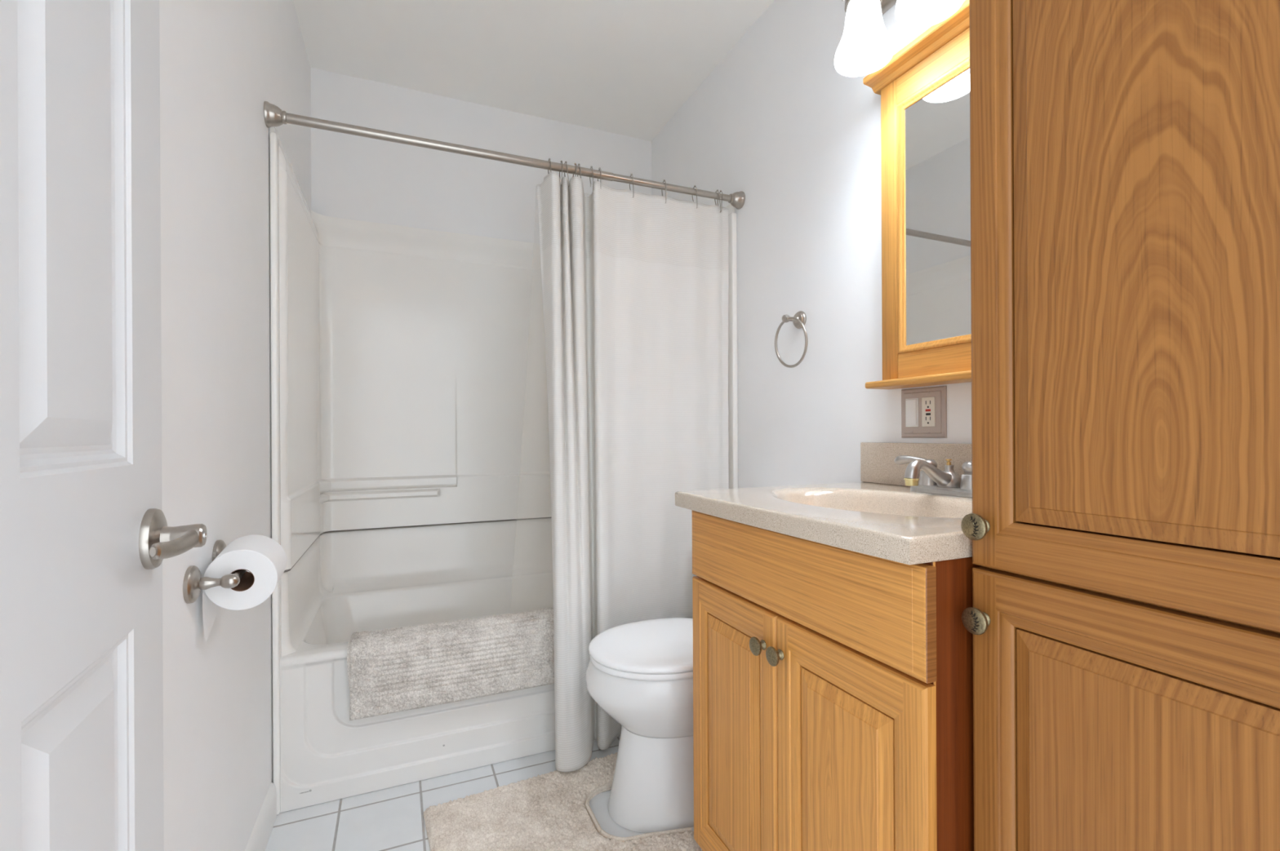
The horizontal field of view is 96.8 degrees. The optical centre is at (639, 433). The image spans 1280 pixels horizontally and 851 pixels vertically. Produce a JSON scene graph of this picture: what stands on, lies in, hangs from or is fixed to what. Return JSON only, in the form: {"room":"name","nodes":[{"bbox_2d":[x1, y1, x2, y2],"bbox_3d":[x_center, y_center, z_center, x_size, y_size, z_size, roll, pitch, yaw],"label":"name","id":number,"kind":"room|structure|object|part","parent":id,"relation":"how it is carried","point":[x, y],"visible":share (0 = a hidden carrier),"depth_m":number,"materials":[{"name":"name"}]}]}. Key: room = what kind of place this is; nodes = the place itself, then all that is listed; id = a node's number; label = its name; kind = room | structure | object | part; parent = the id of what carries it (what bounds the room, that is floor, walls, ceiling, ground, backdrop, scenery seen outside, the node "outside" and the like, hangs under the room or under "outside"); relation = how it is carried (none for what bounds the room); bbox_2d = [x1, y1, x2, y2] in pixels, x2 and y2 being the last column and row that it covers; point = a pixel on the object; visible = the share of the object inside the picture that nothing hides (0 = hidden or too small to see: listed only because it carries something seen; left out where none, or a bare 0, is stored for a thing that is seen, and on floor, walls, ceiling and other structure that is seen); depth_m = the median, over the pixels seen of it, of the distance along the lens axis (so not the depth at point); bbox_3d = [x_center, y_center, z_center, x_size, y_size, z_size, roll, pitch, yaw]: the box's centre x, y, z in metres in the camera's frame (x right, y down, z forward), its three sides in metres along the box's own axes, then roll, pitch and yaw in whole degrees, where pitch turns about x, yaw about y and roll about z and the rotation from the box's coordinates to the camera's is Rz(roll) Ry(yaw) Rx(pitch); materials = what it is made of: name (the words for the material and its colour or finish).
{"room":"bathroom","nodes":[
{"label":"bathroom","id":0,"kind":"room"},
{"bbox_2d":[159,0,311,850],"bbox_3d":[-0.829,-0.207,1.011,0.116,2.483,2.630,0,0,-23],"label":"wall","id":1,"kind":"structure","parent":0,"point":[220,60],"depth_m":1.11,"materials":[{"name":"paint"}]},
{"bbox_2d":[182,539,246,604],"bbox_3d":[-0.757,0.246,1.044,0.074,0.080,0.215,0,0,-23],"label":"paper holder","id":2,"kind":"object","parent":1,"relation":"attached to","point":[193,583],"visible":0.56,"depth_m":0.96,"materials":[{"name":"silver metal"}]},
{"bbox_3d":[-0.728,0.255,0.973,0.072,0.062,0.062,0,0,-23],"label":"post","id":3,"kind":"part","parent":2,"relation":"part of","materials":[{"name":"silver metal"}]},
{"bbox_3d":[-0.787,0.237,1.115,0.072,0.062,0.062,0,0,-23],"label":"post","id":4,"kind":"part","parent":2,"relation":"part of","materials":[{"name":"silver metal"}]},
{"bbox_2d":[202,534,286,641],"bbox_3d":[-0.729,0.279,1.054,0.112,0.170,0.109,0,0,-23],"label":"toilet paper","id":5,"kind":"object","parent":2,"relation":"hanging from","point":[265,559],"visible":0.9,"depth_m":1.02,"materials":[{"name":"white paper"}]},
{"bbox_2d":[244,782,276,850],"bbox_3d":[-0.652,0.985,0.722,0.012,0.096,1.755,0,0,-22],"label":"baseboard","id":6,"kind":"structure","parent":1,"relation":"attached to","point":[260,837],"depth_m":1.42,"materials":[{"name":"white paint"}]},
{"bbox_2d":[263,101,745,209],"bbox_3d":[-0.312,-0.856,1.805,1.487,0.066,0.062,0,0,-23],"label":"shower rod","id":7,"kind":"object","parent":1,"relation":"attached to","point":[274,116],"visible":1,"depth_m":1.71,"materials":[{"name":"silver metal"}]},
{"bbox_2d":[559,160,563,186],"bbox_3d":[-0.255,-0.836,1.829,0.008,0.085,0.034,0,0,-23],"label":"curtain hook","id":8,"kind":"object","parent":7,"relation":"hanging from","point":[561,161],"visible":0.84,"depth_m":1.81,"materials":[{"name":"metal"}]},
{"bbox_2d":[537,172,728,773],"bbox_3d":[0.028,0.087,1.899,0.697,1.830,0.204,0,0,-23],"label":"shower curtain","id":9,"kind":"object","parent":8,"relation":"hanging from","point":[635,291],"visible":0.85,"depth_m":1.91,"materials":[{"name":"white fabric"}]},
{"bbox_2d":[564,161,568,186],"bbox_3d":[-0.238,-0.836,1.837,0.012,0.085,0.034,0,0,-23],"label":"curtain hook","id":10,"kind":"object","parent":7,"relation":"hanging from","point":[565,162],"visible":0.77,"depth_m":1.82,"materials":[{"name":"metal"}]},
{"bbox_2d":[589,165,594,191],"bbox_3d":[-0.160,-0.837,1.870,0.008,0.085,0.034,0,0,-23],"label":"curtain hook","id":11,"kind":"object","parent":7,"relation":"hanging from","point":[591,166],"visible":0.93,"depth_m":1.86,"materials":[{"name":"metal"}]},
{"bbox_2d":[629,173,633,198],"bbox_3d":[-0.029,-0.838,1.926,0.007,0.085,0.034,0,0,-23],"label":"curtain hook","id":12,"kind":"object","parent":7,"relation":"hanging from","point":[631,174],"visible":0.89,"depth_m":1.91,"materials":[{"name":"metal"}]},
{"bbox_2d":[661,179,666,203],"bbox_3d":[0.083,-0.839,1.974,0.007,0.085,0.034,0,0,-23],"label":"curtain hook","id":13,"kind":"object","parent":7,"relation":"hanging from","point":[664,180],"visible":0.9,"depth_m":1.96,"materials":[{"name":"metal"}]},
{"bbox_2d":[692,185,697,208],"bbox_3d":[0.194,-0.840,2.022,0.007,0.085,0.034,0,0,-23],"label":"curtain hook","id":14,"kind":"object","parent":7,"relation":"hanging from","point":[695,185],"visible":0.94,"depth_m":2.01,"materials":[{"name":"metal"}]},
{"bbox_2d":[714,189,720,212],"bbox_3d":[0.281,-0.841,2.059,0.011,0.085,0.034,0,0,-23],"label":"curtain hook","id":15,"kind":"object","parent":7,"relation":"hanging from","point":[717,189],"visible":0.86,"depth_m":2.05,"materials":[{"name":"metal"}]},
{"bbox_2d":[717,190,722,213],"bbox_3d":[0.290,-0.841,2.063,0.010,0.085,0.034,0,0,-23],"label":"curtain hook","id":16,"kind":"object","parent":7,"relation":"hanging from","point":[720,190],"visible":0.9,"depth_m":2.05,"materials":[{"name":"metal"}]},
{"bbox_2d":[265,735,693,850],"bbox_3d":[0.001,1.060,1.092,1.693,0.060,3.330,0,0,-23],"label":"floor","id":17,"kind":"structure","parent":0,"point":[391,819],"depth_m":1.54,"materials":[{"name":"white tile"}]},
{"bbox_2d":[271,518,595,815],"bbox_3d":[-0.462,0.708,2.175,1.485,0.647,0.765,0,0,-23],"label":"bathtub","id":18,"kind":"object","parent":17,"relation":"on","point":[345,584],"visible":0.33,"depth_m":1.81,"materials":[{"name":"white plastic"}]},
{"bbox_2d":[281,571,553,657],"bbox_3d":[-0.461,0.779,2.178,1.481,0.336,0.720,0,0,-23],"label":"basin","id":19,"kind":"object","parent":18,"relation":"in","point":[338,612],"depth_m":2.27,"materials":[{"name":"white plastic"}]},
{"bbox_2d":[346,607,554,720],"bbox_3d":[-0.557,0.695,1.775,0.632,0.225,0.146,0,0,-23],"label":"bath mat","id":20,"kind":"object","parent":18,"relation":"on","point":[397,669],"visible":0.98,"depth_m":1.71,"materials":[{"name":"beige fabric"}]},
{"bbox_2d":[423,752,702,850],"bbox_3d":[-0.185,1.018,1.478,0.660,0.026,0.490,0,0,-27],"label":"rug","id":21,"kind":"object","parent":17,"relation":"on","point":[551,811],"visible":0.91,"depth_m":1.48,"materials":[{"name":"beige fabric"}]},
{"bbox_2d":[585,617,693,833],"bbox_3d":[0.185,0.643,1.642,0.702,0.769,0.450,0,0,-23],"label":"toilet","id":22,"kind":"object","parent":17,"relation":"on","point":[640,673],"visible":0.48,"depth_m":1.48,"materials":[{"name":"ceramic"}]},
{"bbox_3d":[0.096,0.710,1.603,0.506,0.188,0.353,0,0,-23],"label":"bowl","id":23,"kind":"part","parent":22,"relation":"part of","materials":[{"name":"white ceramic"}]},
{"bbox_3d":[0.070,0.586,1.593,0.434,0.020,0.364,0,0,-23],"label":"lid","id":24,"kind":"part","parent":22,"relation":"part of","materials":[{"name":"plastic"}]},
{"bbox_3d":[0.071,0.606,1.593,0.430,0.017,0.360,0,0,-23],"label":"seat","id":25,"kind":"part","parent":22,"relation":"part of","materials":[{"name":"plastic"}]},
{"bbox_2d":[692,511,982,850],"bbox_3d":[0.484,0.597,1.114,0.579,0.862,0.625,0,0,-23],"label":"vanity cabinet","id":26,"kind":"object","parent":17,"relation":"on","point":[833,686],"visible":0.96,"depth_m":0.89,"materials":[{"name":"brown wood"}]},
{"bbox_3d":[0.190,0.625,1.157,0.019,0.474,0.204,0,0,-23],"label":"raised panel","id":27,"kind":"part","parent":26,"relation":"part of","materials":[{"name":"brown wood"}]},
{"bbox_3d":[0.189,0.625,1.157,0.020,0.598,0.309,0,0,-23],"label":"door","id":28,"kind":"part","parent":26,"relation":"part of","materials":[{"name":"brown wood"}]},
{"bbox_3d":[0.215,0.387,1.036,0.025,0.033,0.033,0,0,-23],"label":"cabinet knob","id":29,"kind":"part","parent":26,"relation":"part of","materials":[{"name":"grey metal"}]},
{"bbox_3d":[0.235,0.387,0.989,0.025,0.033,0.033,0,0,-23],"label":"cabinet knob","id":30,"kind":"part","parent":26,"relation":"part of","materials":[{"name":"grey metal"}]},
{"bbox_3d":[0.249,0.245,1.014,0.020,0.148,0.625,0,0,-23],"label":"drawer","id":31,"kind":"part","parent":26,"relation":"part of","materials":[{"name":"brown wood"}]},
{"bbox_2d":[675,442,972,564],"bbox_3d":[0.473,0.141,1.127,0.586,0.234,0.654,0,0,-23],"label":"countertop","id":32,"kind":"structure","parent":26,"relation":"on","point":[878,516],"depth_m":1.11,"materials":[{"name":"beige stone"}]},
{"bbox_2d":[893,455,972,497],"bbox_3d":[0.648,0.089,1.216,0.170,0.080,0.194,0,0,18],"label":"faucet","id":33,"kind":"object","parent":32,"relation":"on","point":[932,480],"visible":0.85,"depth_m":1.19,"materials":[{"name":"silver metal"}]},
{"bbox_3d":[0.619,0.062,1.300,0.021,0.024,0.072,0,0,-37],"label":"lever","id":34,"kind":"part","parent":33,"relation":"part of","materials":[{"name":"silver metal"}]},
{"bbox_3d":[0.646,0.086,1.270,0.041,0.058,0.041,0,0,-23],"label":"handle","id":35,"kind":"part","parent":33,"relation":"part of","materials":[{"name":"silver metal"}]},
{"bbox_3d":[0.616,0.086,1.202,0.158,0.066,0.049,0,0,-23],"label":"spout","id":36,"kind":"part","parent":33,"relation":"part of","materials":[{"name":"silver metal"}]},
{"bbox_3d":[0.665,0.122,1.223,0.056,0.015,0.176,0,0,-23],"label":"plate","id":37,"kind":"part","parent":33,"relation":"part of","materials":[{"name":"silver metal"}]},
{"bbox_3d":[0.668,0.062,1.229,0.012,0.014,0.012,0,0,-23],"label":"lift rod","id":38,"kind":"part","parent":33,"relation":"part of","materials":[{"name":"gold metal"}]},
{"bbox_3d":[0.686,0.086,1.177,0.041,0.058,0.041,0,0,-23],"label":"handle","id":39,"kind":"part","parent":33,"relation":"part of","materials":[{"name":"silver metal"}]},
{"bbox_3d":[0.313,0.624,0.870,0.019,0.474,0.205,0,0,-23],"label":"raised panel","id":40,"kind":"part","parent":26,"relation":"part of","materials":[{"name":"brown wood"}]},
{"bbox_3d":[0.312,0.624,0.870,0.020,0.598,0.310,0,0,-23],"label":"door","id":41,"kind":"part","parent":26,"relation":"part of","materials":[{"name":"brown wood"}]},
{"bbox_2d":[960,0,1279,850],"bbox_3d":[0.733,-0.044,0.626,0.501,2.140,0.462,0,0,-23],"label":"linen cabinet","id":42,"kind":"object","parent":17,"relation":"on","point":[1123,524],"visible":1,"depth_m":0.59,"materials":[{"name":"brown wood"}]},
{"bbox_3d":[0.432,0.119,0.727,0.025,0.034,0.034,0,0,-23],"label":"cabinet knob","id":43,"kind":"part","parent":42,"relation":"part of","materials":[{"name":"gold metal"}]},
{"bbox_3d":[0.432,0.239,0.727,0.025,0.034,0.034,0,0,-23],"label":"cabinet knob","id":44,"kind":"part","parent":42,"relation":"part of","materials":[{"name":"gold metal"}]},
{"bbox_3d":[0.537,0.542,0.542,0.020,0.730,0.460,0,0,-23],"label":"door","id":45,"kind":"part","parent":42,"relation":"part of","materials":[{"name":"brown wood"}]},
{"bbox_3d":[0.533,-0.448,0.542,0.019,1.123,0.364,0,0,-23],"label":"raised panel","id":46,"kind":"part","parent":42,"relation":"part of","materials":[{"name":"brown wood"}]},
{"bbox_3d":[0.538,0.542,0.542,0.019,0.613,0.363,0,0,-23],"label":"raised panel","id":47,"kind":"part","parent":42,"relation":"part of","materials":[{"name":"brown wood"}]},
{"bbox_2d":[310,67,651,532],"bbox_3d":[-0.638,-0.208,2.567,1.693,2.483,0.080,0,0,-23],"label":"wall","id":48,"kind":"structure","parent":0,"point":[353,177],"depth_m":2.43,"materials":[{"name":"paint"}]},
{"bbox_2d":[269,126,737,573],"bbox_3d":[-0.468,-0.243,2.177,1.485,1.253,0.768,0,0,-23],"label":"shower surround","id":49,"kind":"object","parent":48,"relation":"attached to","point":[409,376],"visible":0.59,"depth_m":2.33,"materials":[{"name":"white plastic"}]},
{"bbox_2d":[293,0,774,142],"bbox_3d":[-0.131,-1.482,1.368,1.693,0.060,2.730,0,0,-23],"label":"ceiling","id":50,"kind":"structure","parent":0,"point":[626,68],"depth_m":2.14,"materials":[{"name":"paint"}]},
{"bbox_2d":[651,0,971,488],"bbox_3d":[0.619,-0.214,1.632,0.080,2.483,2.630,0,0,-23],"label":"wall","id":51,"kind":"structure","parent":0,"point":[775,122],"depth_m":1.79,"materials":[{"name":"paint"}]},
{"bbox_2d":[774,311,808,368],"bbox_3d":[0.481,-0.295,1.763,0.069,0.182,0.155,0,0,-23],"label":"towel ring","id":52,"kind":"object","parent":51,"relation":"attached to","point":[799,319],"visible":1,"depth_m":1.77,"materials":[{"name":"silver metal"}]},
{"bbox_2d":[834,0,964,76],"bbox_3d":[0.627,-1.030,1.206,0.231,0.316,0.542,0,0,-23],"label":"vanity light","id":53,"kind":"object","parent":51,"relation":"attached to","point":[865,46],"visible":1,"depth_m":1.28,"materials":[{"name":"white glass"}]},
{"bbox_3d":[0.520,-0.946,1.324,0.129,0.147,0.129,0,0,-23],"label":"lamp shade","id":54,"kind":"part","parent":53,"relation":"part of","materials":[{"name":"white glass"}]},
{"bbox_3d":[0.720,-1.139,1.253,0.021,0.100,0.530,0,0,-23],"label":"plate","id":55,"kind":"part","parent":53,"relation":"part of","materials":[{"name":"silver metal"}]},
{"bbox_3d":[0.591,-0.946,1.160,0.129,0.147,0.129,0,0,-23],"label":"lamp shade","id":56,"kind":"part","parent":53,"relation":"part of","materials":[{"name":"white glass"}]},
{"bbox_2d":[860,442,971,486],"bbox_3d":[0.733,0.076,1.239,0.020,0.107,0.654,0,0,-23],"label":"backsplash","id":57,"kind":"structure","parent":51,"relation":"attached to","point":[877,464],"depth_m":1.42,"materials":[{"name":"beige stone"}]},
{"bbox_2d":[862,0,971,389],"bbox_3d":[0.696,-0.512,1.238,0.083,0.796,0.482,0,0,-23],"label":"wall mirror","id":58,"kind":"object","parent":51,"relation":"attached to","point":[923,89],"visible":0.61,"depth_m":1.33,"materials":[{"name":"brown wood"}]},
{"bbox_3d":[0.698,-0.893,1.240,0.075,0.033,0.482,0,0,-23],"label":"crown","id":59,"kind":"part","parent":58,"relation":"part of","materials":[{"name":"brown wood"}]},
{"bbox_3d":[0.717,-0.844,1.248,0.033,0.064,0.352,0,0,-23],"label":"rail","id":60,"kind":"part","parent":58,"relation":"part of","materials":[{"name":"brown wood"}]},
{"bbox_3d":[0.707,-0.504,1.243,0.011,0.614,0.352,0,0,-23],"label":"moulding","id":61,"kind":"part","parent":58,"relation":"part of","materials":[{"name":"brown wood"}]},
{"bbox_3d":[0.721,-0.165,1.248,0.033,0.065,0.352,0,0,-23],"label":"rail","id":62,"kind":"part","parent":58,"relation":"part of","materials":[{"name":"brown wood"}]},
{"bbox_3d":[0.713,-0.505,1.245,0.004,0.602,0.340,0,0,-23],"label":"mirror pane","id":63,"kind":"part","parent":58,"relation":"part of","materials":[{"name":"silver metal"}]},
{"bbox_2d":[901,386,946,438],"bbox_3d":[0.681,-0.051,1.373,0.011,0.121,0.126,0,0,-23],"label":"switch plate","id":64,"kind":"object","parent":51,"relation":"attached to","point":[923,410],"visible":1,"depth_m":1.36,"materials":[{"name":"beige plastic"}]},
{"bbox_2d":[921,396,935,426],"bbox_3d":[0.687,-0.052,1.353,0.003,0.070,0.036,0,0,-23],"label":"outlet","id":65,"kind":"object","parent":64,"relation":"attached to","point":[928,403],"depth_m":1.35,"materials":[{"name":"white plastic"}]},
{"bbox_3d":[0.375,-0.213,0.153,1.533,2.483,0.105,0,0,-23],"label":"wall","id":66,"kind":"structure","parent":0,"visible":0},
{"bbox_2d":[0,0,206,850],"bbox_3d":[-0.432,0.011,0.350,0.091,2.018,0.796,0,0,-23],"label":"door","id":67,"kind":"structure","parent":66,"relation":"in","point":[86,537],"depth_m":0.51,"materials":[{"name":"white paint"}]},
{"bbox_3d":[-0.569,0.124,0.675,0.022,0.071,0.071,0,0,-26],"label":"handle","id":68,"kind":"part","parent":67,"relation":"part of","materials":[{"name":"silver metal"}]},
{"bbox_3d":[-0.529,0.124,0.647,0.033,0.029,0.113,0,0,-23],"label":"lever","id":69,"kind":"part","parent":67,"relation":"part of","materials":[{"name":"silver metal"}]}
]}

